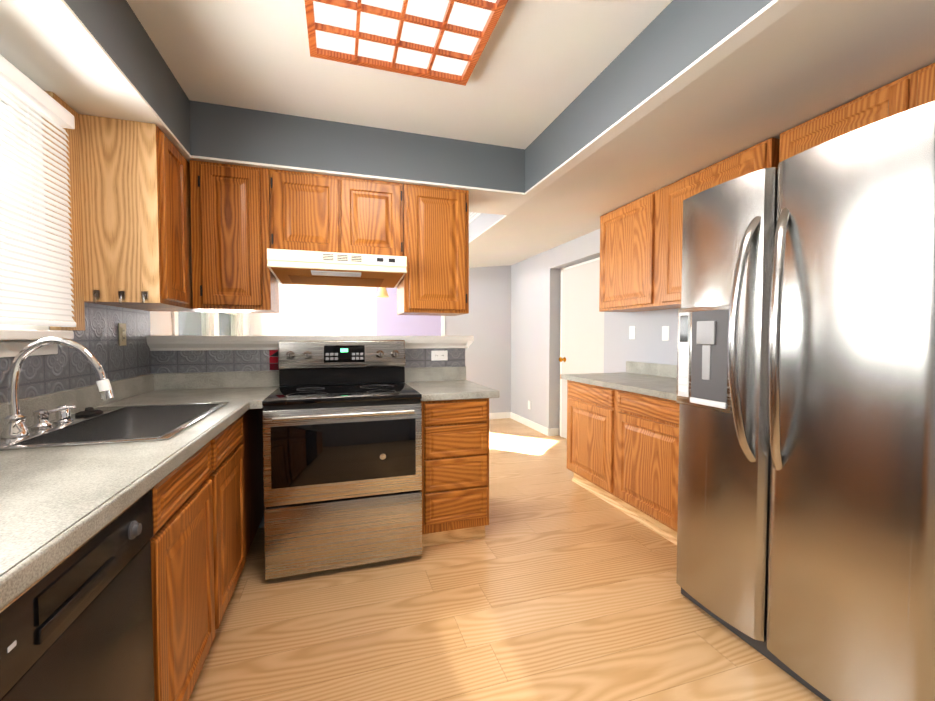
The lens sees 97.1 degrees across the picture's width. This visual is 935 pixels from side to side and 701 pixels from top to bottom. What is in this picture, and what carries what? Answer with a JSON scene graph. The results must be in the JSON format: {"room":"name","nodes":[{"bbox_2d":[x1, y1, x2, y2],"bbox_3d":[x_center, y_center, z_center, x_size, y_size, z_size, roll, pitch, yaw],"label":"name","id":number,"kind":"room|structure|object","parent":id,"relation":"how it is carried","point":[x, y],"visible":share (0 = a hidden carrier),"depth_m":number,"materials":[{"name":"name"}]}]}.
{"room":"kitchen","nodes":[
{"label":"kitchen","id":0,"kind":"room"},
{"bbox_2d":[0,117,249,402],"bbox_3d":[-1.658,-0.078,1.541,0.100,2.520,7.600,-1,2,-17],"label":"wall","id":1,"kind":"structure","parent":0,"point":[160,323],"depth_m":2.62,"materials":[{"name":"white paint"}]},
{"bbox_2d":[0,86,84,357],"bbox_3d":[-1.453,-0.468,0.971,0.162,1.008,1.615,-1,2,-17],"label":"window","id":2,"kind":"structure","parent":1,"relation":"in","point":[15,342],"depth_m":1.62,"materials":[{"name":"white"}]},
{"bbox_2d":[0,55,75,326],"bbox_3d":[-1.365,-0.488,0.948,0.050,0.836,1.460,-1,2,-17],"label":"window blinds","id":3,"kind":"object","parent":2,"relation":"attached to","point":[36,288],"visible":0.98,"depth_m":1.44,"materials":[{"name":"white plastic"}]},
{"bbox_2d":[0,303,151,402],"bbox_3d":[-1.451,-0.001,1.052,0.003,0.368,2.939,-1,2,-17],"label":"backsplash","id":4,"kind":"structure","parent":1,"relation":"attached to","point":[65,368],"depth_m":1.88,"materials":[{"name":"grey tile"}]},
{"bbox_2d":[118,323,126,345],"bbox_3d":[-1.779,-0.083,2.132,0.009,0.115,0.070,-1,2,-17],"label":"outlet","id":5,"kind":"object","parent":4,"relation":"attached to","point":[122,333],"visible":1,"depth_m":2.12,"materials":[{"name":"beige plastic"}]},
{"bbox_2d":[78,114,207,311],"bbox_3d":[-1.618,-0.613,2.125,0.328,0.794,0.750,-1,2,-17],"label":"upper cabinet","id":6,"kind":"object","parent":1,"relation":"attached to","point":[135,210],"visible":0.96,"depth_m":1.81,"materials":[{"name":"brown wood"}]},
{"bbox_2d":[172,312,243,335],"bbox_3d":[-2.340,-0.393,3.781,0.130,1.240,2.140,-1,2,-17],"label":"window","id":7,"kind":"structure","parent":1,"relation":"in","point":[210,324],"depth_m":3.72,"materials":[{"name":"white"}]},
{"bbox_2d":[64,0,191,154],"bbox_3d":[-0.954,-1.110,0.452,0.060,0.283,3.690,-1,2,-17],"label":"wall","id":8,"kind":"structure","parent":0,"point":[113,23],"depth_m":1.61,"materials":[{"name":"grey paint"}]},
{"bbox_2d":[187,348,462,527],"bbox_3d":[-0.970,0.540,2.823,1.960,1.200,0.120,-1,2,-17],"label":"wall","id":9,"kind":"structure","parent":0,"point":[261,525],"depth_m":2.69,"materials":[{"name":"grey"}]},
{"bbox_2d":[152,348,464,372],"bbox_3d":[-0.937,-0.058,2.746,1.928,0.368,0.008,-1,2,-17],"label":"backsplash","id":10,"kind":"structure","parent":9,"relation":"attached to","point":[205,360],"depth_m":2.59,"materials":[{"name":"grey tile"}]},
{"bbox_2d":[431,350,447,360],"bbox_3d":[-0.201,0.036,2.972,0.120,0.072,0.009,-1,2,-17],"label":"outlet","id":11,"kind":"object","parent":10,"relation":"attached to","point":[439,355],"visible":1,"depth_m":2.97,"materials":[{"name":"white plastic"}]},
{"bbox_2d":[146,336,473,350],"bbox_3d":[-0.946,-0.055,2.808,2.010,0.090,0.225,-1,2,-17],"label":"trim","id":12,"kind":"structure","parent":9,"relation":"on","point":[171,343],"depth_m":2.59,"materials":[{"name":"white"}]},
{"bbox_2d":[192,101,523,192],"bbox_3d":[-0.546,-1.178,2.478,1.860,0.283,0.060,-1,2,-17],"label":"wall","id":13,"kind":"structure","parent":0,"point":[218,131],"depth_m":2.40,"materials":[{"name":"grey paint"}]},
{"bbox_2d":[249,265,510,412],"bbox_3d":[-0.984,-0.195,5.780,3.900,2.470,0.100,-1,2,-17],"label":"wall","id":14,"kind":"structure","parent":0,"point":[323,310],"depth_m":5.77,"materials":[{"name":"white paint"}]},
{"bbox_2d":[441,316,558,435],"bbox_3d":[-0.554,0.000,4.367,3.680,2.175,2.864,-1,2,-17],"label":"baseboard","id":15,"kind":"structure","parent":14,"relation":"attached to","point":[533,425],"depth_m":5.89,"materials":[{"name":"white wood"}]},
{"bbox_2d":[126,0,672,148],"bbox_3d":[-0.008,-1.287,0.740,2.040,0.050,3.690,-1,2,-17],"label":"ceiling","id":16,"kind":"structure","parent":0,"point":[540,66],"depth_m":1.91,"materials":[{"name":"white paint"}]},
{"bbox_2d":[304,0,507,85],"bbox_3d":[-0.159,-1.256,1.276,0.690,0.044,1.220,-1,2,-17],"label":"ceiling light fixture","id":17,"kind":"object","parent":16,"relation":"attached to","point":[443,40],"visible":1,"depth_m":1.65,"materials":[{"name":"brown wood"}]},
{"bbox_2d":[0,0,934,267],"bbox_3d":[0.142,-1.096,2.118,3.900,0.166,7.700,-1,2,-17],"label":"ceiling","id":18,"kind":"structure","parent":0,"point":[774,68],"depth_m":1.66,"materials":[{"name":"white paint"}]},
{"bbox_2d":[189,160,278,312],"bbox_3d":[-1.342,-0.626,2.416,0.384,0.788,0.358,-1,2,-17],"label":"upper cabinet","id":19,"kind":"object","parent":18,"relation":"hanging from","point":[243,218],"depth_m":2.25,"materials":[{"name":"brown wood"}]},
{"bbox_2d":[269,169,344,252],"bbox_3d":[-0.976,-0.788,2.524,0.374,0.473,0.358,-1,2,-17],"label":"upper cabinet","id":20,"kind":"object","parent":18,"relation":"hanging from","point":[306,206],"depth_m":2.36,"materials":[{"name":"brown wood"}]},
{"bbox_2d":[341,177,404,255],"bbox_3d":[-0.620,-0.791,2.635,0.372,0.473,0.358,-1,2,-17],"label":"upper cabinet","id":21,"kind":"object","parent":18,"relation":"hanging from","point":[372,211],"depth_m":2.47,"materials":[{"name":"brown wood"}]},
{"bbox_2d":[267,248,406,287],"bbox_3d":[-0.776,-0.484,2.518,0.736,0.129,0.503,-1,2,-17],"label":"under-cabinet range hood","id":22,"kind":"object","parent":21,"relation":"attached to","point":[297,267],"visible":1,"depth_m":2.34,"materials":[{"name":"white metal"}]},
{"bbox_2d":[376,287,388,297],"bbox_3d":[-0.919,-0.836,4.469,0.140,0.510,0.140,-1,2,-17],"label":"dining pendant light","id":23,"kind":"object","parent":18,"relation":"hanging from","point":[382,292],"visible":0.58,"depth_m":4.44,"materials":[{"name":"beige glass"}]},
{"bbox_2d":[397,184,468,315],"bbox_3d":[-0.238,-0.638,2.758,0.418,0.788,0.358,-1,2,-17],"label":"upper cabinet","id":24,"kind":"object","parent":18,"relation":"hanging from","point":[435,282],"depth_m":2.59,"materials":[{"name":"brown wood"}]},
{"bbox_2d":[469,213,504,240],"bbox_3d":[-0.353,-1.811,3.742,1.030,1.463,1.560,-1,2,-17],"label":"wall","id":25,"kind":"structure","parent":0,"point":[480,223],"depth_m":3.78,"materials":[{"name":"white paint"}]},
{"bbox_2d":[469,212,480,223],"bbox_3d":[0.081,-1.407,3.896,0.013,0.300,0.450,-1,2,-17],"label":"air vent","id":26,"kind":"object","parent":25,"relation":"in","point":[473,216],"visible":0.17,"depth_m":3.99,"materials":[{"name":"white"}]},
{"bbox_2d":[189,418,822,700],"bbox_3d":[0.157,1.188,2.147,3.900,0.050,7.800,-1,2,-17],"label":"floor","id":27,"kind":"structure","parent":0,"point":[556,583],"depth_m":1.78,"materials":[{"name":"laminate"}]},
{"bbox_2d":[0,487,154,700],"bbox_3d":[-0.950,0.776,0.647,0.605,0.873,0.596,-1,2,-17],"label":"dishwasher","id":28,"kind":"object","parent":27,"relation":"on","point":[76,624],"visible":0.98,"depth_m":0.76,"materials":[{"name":"black metal"}]},
{"bbox_2d":[150,488,221,700],"bbox_3d":[-1.156,0.865,1.189,0.628,0.661,0.530,-1,2,-17],"label":"base cabinet","id":29,"kind":"object","parent":27,"relation":"on","point":[208,505],"depth_m":1.23,"materials":[{"name":"brown wood"}]},
{"bbox_2d":[0,371,279,609],"bbox_3d":[-1.114,0.251,1.165,0.707,0.141,2.939,-1,2,-17],"label":"countertop","id":30,"kind":"structure","parent":29,"relation":"on","point":[58,505],"depth_m":1.02,"materials":[{"name":"stone"}]},
{"bbox_2d":[0,337,114,438],"bbox_3d":[-1.369,0.105,1.512,0.296,0.312,0.464,-1,2,-17],"label":"gooseneck faucet","id":31,"kind":"object","parent":30,"relation":"on","point":[15,426],"visible":0.98,"depth_m":1.31,"materials":[{"name":"silver metal"}]},
{"bbox_2d":[0,402,228,450],"bbox_3d":[-1.286,0.361,1.556,0.526,0.200,0.750,-1,2,-17],"label":"stainless steel sink","id":32,"kind":"object","parent":30,"relation":"in","point":[125,424],"visible":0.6,"depth_m":1.69,"materials":[{"name":"grey metal"}]},
{"bbox_2d":[152,452,249,617],"bbox_3d":[-1.308,0.848,1.681,0.628,0.661,0.500,-1,2,-17],"label":"base cabinet","id":33,"kind":"object","parent":27,"relation":"on","point":[228,471],"depth_m":1.71,"materials":[{"name":"brown wood"}]},
{"bbox_2d":[192,424,264,545],"bbox_3d":[-1.484,0.829,2.248,0.628,0.661,0.688,-1,2,-17],"label":"base cabinet","id":34,"kind":"object","parent":27,"relation":"on","point":[236,437],"depth_m":2.26,"materials":[{"name":"brown wood"}]},
{"bbox_2d":[262,340,421,579],"bbox_3d":[-0.715,0.547,2.430,0.785,1.212,0.742,-1,2,-17],"label":"range","id":35,"kind":"object","parent":27,"relation":"on","point":[342,466],"visible":1,"depth_m":2.16,"materials":[{"name":"silver metal"}]},
{"bbox_2d":[404,366,499,400],"bbox_3d":[-0.129,0.200,2.669,0.468,0.141,0.649,-1,2,-17],"label":"countertop","id":36,"kind":"structure","parent":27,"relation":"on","point":[438,383],"depth_m":2.71,"materials":[{"name":"laminate"}]},
{"bbox_2d":[421,398,488,546],"bbox_3d":[-0.155,0.707,2.682,0.410,0.875,0.638,-1,2,-17],"label":"drawers","id":37,"kind":"object","parent":27,"relation":"on","point":[455,471],"visible":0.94,"depth_m":2.38,"materials":[{"name":"brown wood"}]},
{"bbox_2d":[567,380,610,503],"bbox_3d":[1.234,0.687,3.295,0.648,0.876,0.655,-1,2,-17],"label":"base cabinet","id":38,"kind":"object","parent":27,"relation":"on","point":[588,405],"depth_m":3.17,"materials":[{"name":"brown wood"}]},
{"bbox_2d":[611,388,679,544],"bbox_3d":[1.445,0.709,2.617,0.648,0.876,0.765,-1,2,-17],"label":"base cabinet","id":39,"kind":"object","parent":27,"relation":"on","point":[622,451],"depth_m":2.59,"materials":[{"name":"brown wood"}]},
{"bbox_2d":[560,361,676,400],"bbox_3d":[1.334,0.192,2.918,0.674,0.141,1.478,-1,2,-17],"label":"countertop","id":40,"kind":"structure","parent":39,"relation":"on","point":[654,380],"depth_m":3.16,"materials":[{"name":"laminate"}]},
{"bbox_2d":[676,101,934,700],"bbox_3d":[1.522,0.248,1.643,1.012,1.862,0.910,-1,2,-17],"label":"refrigerator","id":41,"kind":"object","parent":27,"relation":"on","point":[805,398],"visible":1,"depth_m":1.35,"materials":[{"name":"grey metal"}]},
{"bbox_2d":[511,229,678,434],"bbox_3d":[1.900,-0.115,2.644,0.250,2.520,7.600,-1,2,-17],"label":"wall","id":42,"kind":"structure","parent":0,"point":[535,321],"depth_m":5.13,"materials":[{"name":"white paint"}]},
{"bbox_2d":[560,257,599,435],"bbox_3d":[1.302,0.029,4.622,0.021,2.100,1.010,-1,2,-17],"label":"door frame","id":43,"kind":"structure","parent":42,"relation":"attached to","point":[585,262],"depth_m":5.07,"materials":[{"name":"white wood"}]},
{"bbox_2d":[559,259,603,438],"bbox_3d":[1.257,0.056,4.608,0.111,2.023,0.860,-1,2,-17],"label":"hall door","id":44,"kind":"structure","parent":42,"relation":"in","point":[582,334],"depth_m":4.62,"materials":[{"name":"white wood"}]},
{"bbox_2d":[629,326,634,338],"bbox_3d":[1.453,-0.158,3.646,0.008,0.115,0.070,-1,2,-17],"label":"light switch","id":45,"kind":"object","parent":42,"relation":"attached to","point":[631,332],"visible":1,"depth_m":3.65,"materials":[{"name":"white plastic"}]},
{"bbox_2d":[599,191,680,311],"bbox_3d":[1.386,-0.732,3.265,0.348,0.812,0.690,-1,2,-17],"label":"upper cabinet","id":46,"kind":"object","parent":42,"relation":"attached to","point":[641,254],"depth_m":3.18,"materials":[{"name":"brown wood"}]},
{"bbox_2d":[662,326,668,340],"bbox_3d":[1.569,-0.136,3.274,0.008,0.115,0.070,-1,2,-17],"label":"outlet","id":47,"kind":"object","parent":42,"relation":"attached to","point":[665,333],"visible":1,"depth_m":3.27,"materials":[{"name":"white plastic"}]},
{"bbox_2d":[651,138,770,306],"bbox_3d":[1.604,-0.708,2.564,0.348,0.812,0.780,-1,2,-17],"label":"upper cabinet","id":48,"kind":"object","parent":42,"relation":"attached to","point":[666,284],"depth_m":2.72,"materials":[{"name":"brown wood"}]},
{"bbox_2d":[771,77,902,166],"bbox_3d":[1.807,-0.911,1.900,0.348,0.362,0.515,-1,2,-17],"label":"upper cabinet","id":49,"kind":"object","parent":42,"relation":"attached to","point":[886,101],"depth_m":1.83,"materials":[{"name":"brown wood"}]},
{"bbox_2d":[903,63,934,111],"bbox_3d":[1.970,-0.894,1.375,0.348,0.362,0.585,-1,2,-17],"label":"upper cabinet","id":50,"kind":"object","parent":42,"relation":"attached to","point":[918,86],"depth_m":1.58,"materials":[{"name":"brown wood"}]},
{"bbox_2d":[524,0,772,192],"bbox_3d":[0.937,-1.130,1.039,0.060,0.283,3.690,-1,2,-17],"label":"wall","id":51,"kind":"structure","parent":0,"point":[671,40],"depth_m":1.70,"materials":[{"name":"grey paint"}]}
]}

